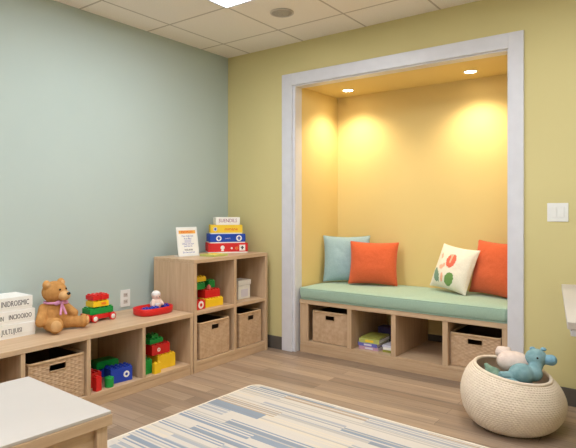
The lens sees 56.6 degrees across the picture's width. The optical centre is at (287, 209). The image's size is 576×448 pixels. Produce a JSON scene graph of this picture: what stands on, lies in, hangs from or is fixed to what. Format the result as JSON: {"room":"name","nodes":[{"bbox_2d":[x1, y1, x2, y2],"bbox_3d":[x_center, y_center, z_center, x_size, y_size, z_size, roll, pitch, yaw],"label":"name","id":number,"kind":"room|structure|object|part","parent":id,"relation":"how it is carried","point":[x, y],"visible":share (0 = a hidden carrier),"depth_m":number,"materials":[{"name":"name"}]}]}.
{"room":"playroom","nodes":[
{"label":"playroom","id":0,"kind":"room"},
{"bbox_2d":[0,0,227,319],"bbox_3d":[-2.107,-0.110,3.169,0.100,2.700,5.200,0,0,37],"label":"wall","id":1,"kind":"structure","parent":0,"point":[114,134],"depth_m":4.00,"materials":[{"name":"green paint"}]},
{"bbox_2d":[120,289,129,306],"bbox_3d":[-1.276,0.692,4.197,0.011,0.134,0.090,0,0,37],"label":"wall outlet","id":2,"kind":"object","parent":1,"relation":"attached to","point":[124,294],"visible":1,"depth_m":4.19,"materials":[{"name":"white plastic"}]},
{"bbox_2d":[54,0,478,57],"bbox_3d":[-0.180,-1.485,1.739,4.900,0.050,5.200,0,0,37],"label":"ceiling","id":3,"kind":"structure","parent":0,"point":[249,27],"depth_m":4.04,"materials":[{"name":"tile"}]},
{"bbox_2d":[207,0,253,8],"bbox_3d":[-0.561,-1.454,3.180,0.610,0.012,1.220,0,0,37],"label":"recessed light","id":4,"kind":"object","parent":3,"relation":"in","point":[226,4],"visible":1,"depth_m":3.75,"materials":[{"name":"white paint"}]},
{"bbox_2d":[212,0,246,6],"bbox_3d":[-0.561,-1.456,3.180,0.574,0.006,1.184,0,0,37],"label":"diffuser","id":5,"kind":"object","parent":4,"relation":"attached to","point":[223,3],"depth_m":3.75,"materials":[{"name":"white"}]},
{"bbox_2d":[270,8,293,17],"bbox_3d":[-0.045,-1.456,3.954,0.176,0.009,0.176,0,0,37],"label":"ceiling speaker","id":6,"kind":"object","parent":3,"relation":"attached to","point":[278,12],"visible":1,"depth_m":3.94,"materials":[{"name":"metal"}]},
{"bbox_2d":[272,10,291,16],"bbox_3d":[-0.045,-1.456,3.954,0.148,0.007,0.148,0,0,37],"label":"grille","id":7,"kind":"object","parent":6,"relation":"attached to","point":[276,13],"depth_m":3.96,"materials":[{"name":"beige metal"}]},
{"bbox_2d":[302,88,337,286],"bbox_3d":[0.282,0.024,5.078,0.128,2.433,0.715,0,0,37],"label":"wall","id":8,"kind":"structure","parent":0,"point":[319,110],"depth_m":4.97,"materials":[{"name":"paint"}]},
{"bbox_2d":[98,347,575,447],"bbox_3d":[0.033,1.265,2.026,4.900,0.050,5.915,0,0,37],"label":"floor","id":9,"kind":"structure","parent":0,"point":[429,403],"depth_m":3.58,"materials":[{"name":"brown wood"}]},
{"bbox_2d":[0,376,111,447],"bbox_3d":[-1.232,0.990,1.774,0.655,0.500,1.050,0,0,39],"label":"table","id":10,"kind":"object","parent":9,"relation":"on","point":[34,413],"visible":1,"depth_m":1.94,"materials":[{"name":"white laminate"}]},
{"bbox_3d":[-1.008,0.996,1.592,0.018,0.408,0.935,0,0,39],"label":"panel","id":11,"kind":"part","parent":10,"relation":"part of","materials":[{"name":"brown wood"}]},
{"bbox_3d":[-0.696,1.016,1.970,0.044,0.448,0.044,0,0,39],"label":"leg","id":12,"kind":"part","parent":10,"relation":"part of","materials":[{"name":"brown wood"}]},
{"bbox_2d":[0,308,192,404],"bbox_3d":[-1.563,1.009,3.345,0.535,0.462,2.132,0,0,37],"label":"storage shelf","id":13,"kind":"object","parent":9,"relation":"on","point":[123,337],"visible":0.59,"depth_m":3.68,"materials":[{"name":"brown wood"}]},
{"bbox_2d":[0,321,35,339],"bbox_3d":[-1.782,0.737,3.279,0.221,0.082,0.365,0,0,37],"label":"box","id":14,"kind":"object","parent":13,"relation":"on","point":[25,328],"visible":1,"depth_m":3.27,"materials":[{"name":"cardboard"}]},
{"bbox_2d":[0,307,34,325],"bbox_3d":[-1.786,0.655,3.278,0.221,0.080,0.368,0,0,36],"label":"box","id":15,"kind":"object","parent":14,"relation":"on","point":[24,315],"visible":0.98,"depth_m":3.27,"materials":[{"name":"paper"}]},
{"bbox_2d":[0,292,32,312],"bbox_3d":[-1.796,0.573,3.271,0.221,0.082,0.365,0,0,38],"label":"box","id":16,"kind":"object","parent":15,"relation":"on","point":[11,301],"visible":1,"depth_m":3.29,"materials":[{"name":"paper"}]},
{"bbox_2d":[25,346,83,396],"bbox_3d":[-1.535,1.019,3.311,0.414,0.274,0.369,0,0,37],"label":"storage basket","id":17,"kind":"object","parent":13,"relation":"on","point":[60,367],"visible":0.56,"depth_m":3.27,"materials":[{"name":"beige wicker"}]},
{"bbox_2d":[35,278,88,333],"bbox_3d":[-1.468,0.613,3.462,0.239,0.327,0.324,0,0,33],"label":"teddy bear","id":18,"kind":"object","parent":13,"relation":"on","point":[56,313],"visible":1,"depth_m":3.42},
{"bbox_2d":[91,368,100,387],"bbox_3d":[-1.298,1.107,3.521,0.095,0.098,0.095,0,0,31],"label":"brick","id":19,"kind":"object","parent":13,"relation":"on","point":[94,372],"visible":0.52,"depth_m":3.51,"materials":[{"name":"red plastic"}]},
{"bbox_3d":[-1.563,0.793,3.345,0.535,0.030,2.132,0,0,37],"label":"panel","id":20,"kind":"part","parent":13,"relation":"part of","materials":[{"name":"brown wood"}]},
{"bbox_2d":[92,375,101,391],"bbox_3d":[-1.223,1.109,3.428,0.041,0.096,0.041,0,0,33],"label":"brick","id":21,"kind":"object","parent":13,"relation":"on","point":[97,380],"visible":1,"depth_m":3.42,"materials":[{"name":"red plastic"}]},
{"bbox_2d":[80,292,115,322],"bbox_3d":[-1.343,0.683,3.771,0.137,0.190,0.218,0,0,37],"label":"toy vehicle","id":22,"kind":"object","parent":13,"relation":"on","point":[98,307],"visible":0.94,"depth_m":3.73,"materials":[{"name":"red plastic"}]},
{"bbox_2d":[93,365,108,376],"bbox_3d":[-1.336,1.128,3.730,0.127,0.058,0.191,0,0,37],"label":"brick","id":23,"kind":"object","parent":13,"relation":"on","point":[101,370],"visible":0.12,"depth_m":3.70,"materials":[{"name":"blue plastic"}]},
{"bbox_2d":[91,356,118,369],"bbox_3d":[-1.294,1.072,3.761,0.100,0.050,0.170,0,0,41],"label":"brick","id":24,"kind":"object","parent":23,"relation":"on","point":[99,363],"visible":0.9,"depth_m":3.72,"materials":[{"name":"green plastic"}]},
{"bbox_2d":[104,375,113,387],"bbox_3d":[-1.172,1.122,3.506,0.059,0.070,0.059,0,0,37],"label":"brick","id":25,"kind":"object","parent":13,"relation":"on","point":[108,380],"visible":1,"depth_m":3.48,"materials":[{"name":"green plastic"}]},
{"bbox_2d":[104,362,131,383],"bbox_3d":[-1.151,1.105,3.630,0.097,0.104,0.159,0,0,45],"label":"brick","id":26,"kind":"object","parent":13,"relation":"on","point":[121,372],"visible":0.99,"depth_m":3.60,"materials":[{"name":"blue plastic"}]},
{"bbox_3d":[-1.774,0.983,3.502,0.009,0.348,2.075,0,0,37],"label":"panel","id":27,"kind":"part","parent":13,"relation":"part of","materials":[{"name":"brown wood"}]},
{"bbox_3d":[-1.565,1.171,3.347,0.531,0.028,2.075,0,0,37],"label":"panel","id":28,"kind":"part","parent":13,"relation":"part of","materials":[{"name":"brown wood"}]},
{"bbox_2d":[146,357,151,374],"bbox_3d":[-1.008,1.104,3.791,0.063,0.106,0.063,0,0,34],"label":"brick","id":29,"kind":"object","parent":13,"relation":"on","point":[148,360],"visible":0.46,"depth_m":3.78,"materials":[{"name":"green plastic"}]},
{"bbox_2d":[133,303,172,316],"bbox_3d":[-1.014,0.750,4.029,0.200,0.055,0.300,0,0,37],"label":"tray","id":30,"kind":"object","parent":13,"relation":"on","point":[137,311],"visible":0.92,"depth_m":3.94,"materials":[{"name":"red plastic"}]},
{"bbox_2d":[150,290,163,306],"bbox_3d":[-1.005,0.689,4.075,0.102,0.148,0.100,0,0,-43],"label":"doll","id":31,"kind":"object","parent":30,"relation":"in","point":[156,301],"visible":0.79,"depth_m":4.06,"materials":[{"name":"white plastic"}]},
{"bbox_2d":[152,361,160,373],"bbox_3d":[-0.931,1.115,3.793,0.029,0.082,0.059,0,0,37],"label":"brick","id":32,"kind":"object","parent":13,"relation":"on","point":[156,366],"visible":1,"depth_m":3.77,"materials":[{"name":"yellow plastic"}]},
{"bbox_2d":[147,350,174,368],"bbox_3d":[-0.938,1.104,3.964,0.127,0.106,0.159,0,0,40],"label":"brick","id":33,"kind":"object","parent":13,"relation":"on","point":[167,359],"visible":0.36,"depth_m":3.92,"materials":[{"name":"yellow plastic"}]},
{"bbox_2d":[146,340,169,355],"bbox_3d":[-0.973,1.010,3.940,0.129,0.080,0.159,0,0,40],"label":"brick","id":34,"kind":"object","parent":33,"relation":"on","point":[162,347],"visible":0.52,"depth_m":3.88,"materials":[{"name":"red plastic"}]},
{"bbox_2d":[146,336,162,344],"bbox_3d":[-0.996,0.950,3.920,0.095,0.038,0.127,0,0,32],"label":"brick","id":35,"kind":"object","parent":34,"relation":"on","point":[149,341],"visible":0.63,"depth_m":3.88,"materials":[{"name":"green plastic"}]},
{"bbox_2d":[146,332,157,337],"bbox_3d":[-0.996,0.916,3.920,0.063,0.028,0.063,0,0,32],"label":"brick","id":36,"kind":"object","parent":35,"relation":"on","point":[149,335],"visible":0.98,"depth_m":3.90,"materials":[{"name":"green plastic"}]},
{"bbox_3d":[-0.938,1.024,4.191,0.531,0.432,0.027,0,0,37],"label":"panel","id":37,"kind":"part","parent":13,"relation":"part of","materials":[{"name":"brown wood"}]},
{"bbox_2d":[154,251,267,373],"bbox_3d":[-0.634,0.809,4.543,0.469,0.862,0.887,0,0,37],"label":"storage shelf","id":38,"kind":"object","parent":9,"relation":"on","point":[175,277],"visible":0.68,"depth_m":4.42,"materials":[{"name":"brown wood"}]},
{"bbox_3d":[-0.889,0.824,4.199,0.469,0.832,0.030,0,0,37],"label":"panel","id":39,"kind":"part","parent":38,"relation":"part of","materials":[{"name":"brown wood"}]},
{"bbox_2d":[176,227,198,256],"bbox_3d":[-0.832,0.260,4.416,0.196,0.236,0.087,0,0,-41],"label":"sign holder","id":40,"kind":"object","parent":38,"relation":"on","point":[187,239],"visible":1,"depth_m":4.40,"materials":[{"name":"white paper"}]},
{"bbox_2d":[197,299,204,309],"bbox_3d":[-0.703,0.739,4.187,0.065,0.074,0.095,0,0,35],"label":"brick","id":41,"kind":"object","parent":38,"relation":"on","point":[200,302],"visible":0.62,"depth_m":4.17,"materials":[{"name":"red plastic"}]},
{"bbox_2d":[199,296,222,307],"bbox_3d":[-0.628,0.740,4.340,0.095,0.072,0.191,0,0,39],"label":"brick","id":42,"kind":"object","parent":38,"relation":"on","point":[218,300],"visible":0.61,"depth_m":4.30,"materials":[{"name":"yellow plastic"}]},
{"bbox_2d":[198,287,219,297],"bbox_3d":[-0.643,0.668,4.345,0.095,0.068,0.159,0,0,40],"label":"brick","id":43,"kind":"object","parent":42,"relation":"on","point":[213,292],"visible":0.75,"depth_m":4.30,"materials":[{"name":"red plastic"}]},
{"bbox_2d":[197,281,204,289],"bbox_3d":[-0.720,0.605,4.284,0.063,0.058,0.095,0,0,33],"label":"brick","id":44,"kind":"object","parent":43,"relation":"on","point":[200,285],"visible":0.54,"depth_m":4.27,"materials":[{"name":"green plastic"}]},
{"bbox_2d":[197,275,205,281],"bbox_3d":[-0.726,0.553,4.301,0.063,0.044,0.127,0,0,34],"label":"brick","id":45,"kind":"object","parent":44,"relation":"on","point":[200,278],"visible":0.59,"depth_m":4.29,"materials":[{"name":"yellow plastic"}]},
{"bbox_2d":[204,279,214,287],"bbox_3d":[-0.643,0.601,4.386,0.063,0.066,0.063,0,0,43],"label":"brick","id":46,"kind":"object","parent":43,"relation":"on","point":[211,282],"visible":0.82,"depth_m":4.37,"materials":[{"name":"green plastic"}]},
{"bbox_3d":[-0.634,0.393,4.543,0.469,0.030,0.887,0,0,37],"label":"panel","id":47,"kind":"part","parent":38,"relation":"part of","materials":[{"name":"brown wood"}]},
{"bbox_2d":[197,313,228,359],"bbox_3d":[-0.749,1.013,4.375,0.434,0.284,0.349,0,0,37],"label":"storage basket","id":48,"kind":"object","parent":38,"relation":"on","point":[212,329],"visible":0.48,"depth_m":4.25,"materials":[{"name":"beige wicker"}]},
{"bbox_2d":[200,253,227,256],"bbox_3d":[-0.608,0.369,4.409,0.150,0.018,0.188,0,0,33],"label":"book","id":49,"kind":"object","parent":38,"relation":"on","point":[206,254],"visible":1,"depth_m":4.35,"materials":[{"name":"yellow paper"}]},
{"bbox_3d":[-0.752,0.790,4.377,0.456,0.028,0.419,0,0,37],"label":"shelf","id":50,"kind":"part","parent":38,"relation":"part of","materials":[{"name":"brown wood"}]},
{"bbox_2d":[205,242,247,252],"bbox_3d":[-0.552,0.335,4.801,0.350,0.086,0.212,0,0,-15],"label":"board game box","id":51,"kind":"object","parent":38,"relation":"on","point":[209,247],"visible":0.97,"depth_m":4.70,"materials":[{"name":"cardboard"}]},
{"bbox_2d":[206,233,244,242],"bbox_3d":[-0.558,0.251,4.798,0.315,0.080,0.202,0,0,-17],"label":"board game box","id":52,"kind":"object","parent":51,"relation":"on","point":[210,238],"visible":0.98,"depth_m":4.71,"materials":[{"name":"cardboard"}]},
{"bbox_2d":[209,224,241,233],"bbox_3d":[-0.561,0.171,4.798,0.280,0.078,0.192,0,0,-13],"label":"board game box","id":53,"kind":"object","parent":52,"relation":"on","point":[213,229],"visible":1,"depth_m":4.71,"materials":[{"name":"cardboard"}]},
{"bbox_2d":[213,217,239,224],"bbox_3d":[-0.552,0.098,4.801,0.215,0.066,0.171,0,0,-15],"label":"board game box","id":54,"kind":"object","parent":53,"relation":"on","point":[216,220],"visible":1,"depth_m":4.72,"materials":[{"name":"cardboard"}]},
{"bbox_3d":[-0.635,1.171,4.544,0.466,0.029,0.826,0,0,37],"label":"panel","id":55,"kind":"part","parent":38,"relation":"part of","materials":[{"name":"brown wood"}]},
{"bbox_2d":[237,278,250,299],"bbox_3d":[-0.432,0.693,4.713,0.140,0.165,0.168,0,0,37],"label":"storage bin","id":56,"kind":"object","parent":38,"relation":"on","point":[243,285],"visible":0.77,"depth_m":4.67,"materials":[{"name":"white cardboard"}]},
{"bbox_3d":[-0.432,0.634,4.713,0.140,0.046,0.168,0,0,37],"label":"lid","id":57,"kind":"part","parent":56,"relation":"part of","materials":[{"name":"white cardboard"}]},
{"bbox_3d":[-0.379,0.723,4.673,0.001,0.065,0.090,0,0,37],"label":"label panel","id":58,"kind":"part","parent":56,"relation":"part of","materials":[{"name":"cardboard"}]},
{"bbox_2d":[237,306,260,346],"bbox_3d":[-0.490,1.013,4.723,0.434,0.284,0.299,0,0,37],"label":"storage basket","id":59,"kind":"object","parent":38,"relation":"on","point":[248,318],"visible":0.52,"depth_m":4.60,"materials":[{"name":"beige wicker"}]},
{"bbox_3d":[-0.497,0.790,4.721,0.456,0.028,0.376,0,0,37],"label":"shelf","id":60,"kind":"part","parent":38,"relation":"part of","materials":[{"name":"brown wood"}]},
{"bbox_3d":[-0.378,0.824,4.887,0.469,0.832,0.030,0,0,37],"label":"panel","id":61,"kind":"part","parent":38,"relation":"part of","materials":[{"name":"brown wood"}]},
{"bbox_2d":[107,384,488,447],"bbox_3d":[0.030,1.233,2.536,1.993,0.014,1.633,0,0,39],"label":"area rug","id":62,"kind":"object","parent":9,"relation":"on","point":[251,416],"visible":1,"depth_m":3.01,"materials":[{"name":"beige fabric"}]},
{"bbox_2d":[300,299,506,381],"bbox_3d":[0.998,1.010,4.437,1.744,0.460,0.663,0,0,37],"label":"bench","id":63,"kind":"object","parent":9,"relation":"on","point":[412,351],"visible":0.5,"depth_m":4.31,"materials":[{"name":"brown wood"}]},
{"bbox_3d":[0.320,0.978,4.957,0.035,0.323,0.635,0,0,37],"label":"panel","id":64,"kind":"part","parent":63,"relation":"part of","materials":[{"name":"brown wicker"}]},
{"bbox_2d":[313,306,346,346],"bbox_3d":[0.481,1.003,4.716,0.366,0.271,0.434,0,0,37],"label":"storage basket","id":65,"kind":"object","parent":63,"relation":"on","point":[329,323],"visible":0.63,"depth_m":4.56,"materials":[{"name":"beige wicker"}]},
{"bbox_2d":[359,345,382,350],"bbox_3d":[0.720,1.127,4.451,0.175,0.026,0.231,0,0,35],"label":"book","id":66,"kind":"object","parent":63,"relation":"on","point":[360,346],"visible":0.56,"depth_m":4.36,"materials":[{"name":"paper"}]},
{"bbox_2d":[358,339,389,347],"bbox_3d":[0.717,1.099,4.454,0.175,0.028,0.231,0,0,38],"label":"book","id":67,"kind":"object","parent":66,"relation":"on","point":[387,341],"visible":0.52,"depth_m":4.37,"materials":[{"name":"paper"}]},
{"bbox_2d":[359,335,389,344],"bbox_3d":[0.722,1.068,4.450,0.178,0.034,0.231,0,0,34],"label":"book","id":68,"kind":"object","parent":67,"relation":"on","point":[365,340],"visible":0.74,"depth_m":4.37,"materials":[{"name":"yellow paper"}]},
{"bbox_2d":[361,332,388,339],"bbox_3d":[0.727,1.046,4.447,0.165,0.010,0.210,0,0,33],"label":"book","id":69,"kind":"object","parent":68,"relation":"on","point":[372,335],"visible":1,"depth_m":4.44,"materials":[{"name":"paper"}]},
{"bbox_3d":[1.001,1.155,4.441,1.744,0.030,0.653,0,0,37],"label":"panel","id":70,"kind":"part","parent":63,"relation":"part of","materials":[{"name":"brown wood"}]},
{"bbox_2d":[378,324,390,341],"bbox_3d":[0.918,1.075,4.610,0.260,0.130,0.100,0,0,37],"label":"book","id":71,"kind":"object","parent":63,"relation":"on","point":[383,328],"visible":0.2,"depth_m":4.62,"materials":[{"name":"paper"}]},
{"bbox_2d":[300,280,506,323],"bbox_3d":[0.997,0.724,4.437,1.754,0.112,0.680,0,0,37],"label":"seat cushion","id":72,"kind":"object","parent":63,"relation":"on","point":[423,300],"visible":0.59,"depth_m":4.18,"materials":[{"name":"green fabric"}]},
{"bbox_2d":[323,235,369,281],"bbox_3d":[0.542,0.450,4.953,0.435,0.425,0.150,0,0,7],"label":"throw pillow","id":73,"kind":"object","parent":72,"relation":"on","point":[337,266],"visible":0.67,"depth_m":4.92,"materials":[{"name":"teal fabric"}]},
{"bbox_2d":[348,241,398,285],"bbox_3d":[0.762,0.474,4.775,0.439,0.384,0.188,0,0,16],"label":"throw pillow","id":74,"kind":"object","parent":72,"relation":"on","point":[376,263],"visible":1,"depth_m":4.72,"materials":[{"name":"orange fabric"}]},
{"bbox_2d":[430,243,479,295],"bbox_3d":[1.346,0.475,4.340,0.195,0.389,0.411,0,0,-27],"label":"throw pillow","id":75,"kind":"object","parent":72,"relation":"on","point":[455,266],"visible":1,"depth_m":4.26,"materials":[{"name":"beige fabric"}]},
{"bbox_2d":[469,240,506,297],"bbox_3d":[1.611,0.456,4.140,0.194,0.432,0.436,0,0,-32],"label":"throw pillow","id":76,"kind":"object","parent":72,"relation":"on","point":[489,276],"visible":0.66,"depth_m":4.11,"materials":[{"name":"orange fabric"}]},
{"bbox_3d":[0.998,0.798,4.437,1.744,0.036,0.663,0,0,37],"label":"panel","id":77,"kind":"part","parent":63,"relation":"part of","materials":[{"name":"brown wood"}]},
{"bbox_2d":[450,324,501,366],"bbox_3d":[1.457,1.017,3.992,0.369,0.244,0.414,0,0,37],"label":"storage basket","id":78,"kind":"object","parent":63,"relation":"on","point":[467,342],"visible":0.59,"depth_m":3.89,"materials":[{"name":"beige wicker"}]},
{"bbox_3d":[0.858,1.130,4.349,0.095,0.020,0.200,0,0,37],"label":"book","id":79,"kind":"object","parent":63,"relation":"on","visible":0},
{"bbox_3d":[0.858,1.109,4.349,0.095,0.020,0.200,0,0,35],"label":"book","id":80,"kind":"object","parent":79,"relation":"on","visible":0},
{"bbox_2d":[382,341,390,347],"bbox_3d":[0.858,1.091,4.349,0.095,0.016,0.200,0,0,39],"label":"book","id":81,"kind":"object","parent":80,"relation":"on","point":[388,345],"visible":0.28,"depth_m":4.29,"materials":[{"name":"paper"}]},
{"bbox_2d":[460,355,567,437],"bbox_3d":[1.291,1.060,3.081,0.570,0.358,0.570,0,0,-28],"label":"round basket","id":82,"kind":"object","parent":9,"relation":"on","point":[499,405],"visible":0.94,"depth_m":2.87,"materials":[{"name":"beige wicker"}]},
{"bbox_2d":[484,363,499,375],"bbox_3d":[1.180,0.946,3.090,0.119,0.091,0.114,0,0,37],"label":"plush toy","id":83,"kind":"object","parent":82,"relation":"in","point":[489,368],"visible":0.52,"depth_m":3.08,"materials":[{"name":"green fabric"}]},
{"bbox_2d":[495,346,527,370],"bbox_3d":[1.313,0.924,3.138,0.209,0.212,0.165,0,0,37],"label":"plush toy","id":84,"kind":"object","parent":82,"relation":"in","point":[506,358],"visible":0.56,"depth_m":3.09,"materials":[{"name":"beige fabric"}]},
{"bbox_2d":[498,347,556,383],"bbox_3d":[1.357,0.928,3.027,0.320,0.264,0.149,0,0,-22],"label":"plush toy","id":85,"kind":"object","parent":82,"relation":"in","point":[536,359],"visible":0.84,"depth_m":3.01,"materials":[{"name":"blue fabric"}]},
{"bbox_2d":[561,284,575,336],"bbox_3d":[1.687,0.840,2.487,0.720,0.800,1.200,0,0,26],"label":"desk","id":86,"kind":"object","parent":9,"relation":"on","point":[568,290],"visible":1,"depth_m":2.48,"materials":[{"name":"white laminate"}]},
{"bbox_2d":[228,0,575,388],"bbox_3d":[1.340,-0.110,3.786,4.700,2.700,0.100,0,0,37],"label":"wall","id":87,"kind":"structure","parent":0,"point":[549,26],"depth_m":3.68,"materials":[{"name":"yellow paint"}]},
{"bbox_2d":[268,335,281,349],"bbox_3d":[-0.310,1.184,4.941,0.651,0.112,0.012,0,0,37],"label":"baseboard","id":88,"kind":"structure","parent":87,"relation":"attached to","point":[273,341],"depth_m":4.79,"materials":[{"name":"grey plastic"}]},
{"bbox_2d":[282,30,523,353],"bbox_3d":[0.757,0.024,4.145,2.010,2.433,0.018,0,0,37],"label":"trim","id":89,"kind":"structure","parent":87,"relation":"attached to","point":[512,41],"depth_m":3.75,"materials":[{"name":"white paint"}]},
{"bbox_2d":[547,203,568,221],"bbox_3d":[1.728,0.015,3.429,0.124,0.120,0.012,0,0,37],"label":"light switch","id":90,"kind":"object","parent":87,"relation":"attached to","point":[556,212],"visible":1,"depth_m":3.43,"materials":[{"name":"white plastic"}]},
{"bbox_2d":[560,386,575,406],"bbox_3d":[2.379,1.184,2.946,2.029,0.112,0.012,0,0,37],"label":"baseboard","id":91,"kind":"structure","parent":87,"relation":"attached to","point":[570,393],"depth_m":3.38,"materials":[{"name":"grey plastic"}]},
{"bbox_2d":[306,55,506,97],"bbox_3d":[1.021,-1.123,4.468,1.785,0.060,0.615,0,0,37],"label":"ceiling","id":92,"kind":"structure","parent":0,"point":[497,65],"depth_m":4.45,"materials":[{"name":"paint"}]},
{"bbox_2d":[342,89,353,91],"bbox_3d":[0.548,-1.090,4.884,0.112,0.006,0.112,0,0,37],"label":"recessed light","id":93,"kind":"object","parent":92,"relation":"in","point":[343,90],"visible":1,"depth_m":4.88,"materials":[{"name":"white paint"}]},
{"bbox_2d":[463,70,477,73],"bbox_3d":[1.440,-1.090,4.223,0.112,0.006,0.112,0,0,37],"label":"recessed light","id":94,"kind":"object","parent":92,"relation":"in","point":[466,71],"visible":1,"depth_m":4.21,"materials":[{"name":"white paint"}]},
{"bbox_2d":[338,74,506,335],"bbox_3d":[1.234,0.024,4.755,1.785,2.433,0.100,0,0,37],"label":"wall","id":95,"kind":"structure","parent":0,"point":[422,169],"depth_m":4.71,"materials":[{"name":"paint"}]},
{"bbox_2d":[428,334,441,341],"bbox_3d":[1.200,1.163,4.710,1.785,0.155,0.012,0,0,37],"label":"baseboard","id":96,"kind":"structure","parent":95,"relation":"attached to","point":[431,337],"depth_m":4.64,"materials":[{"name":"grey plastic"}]}
]}

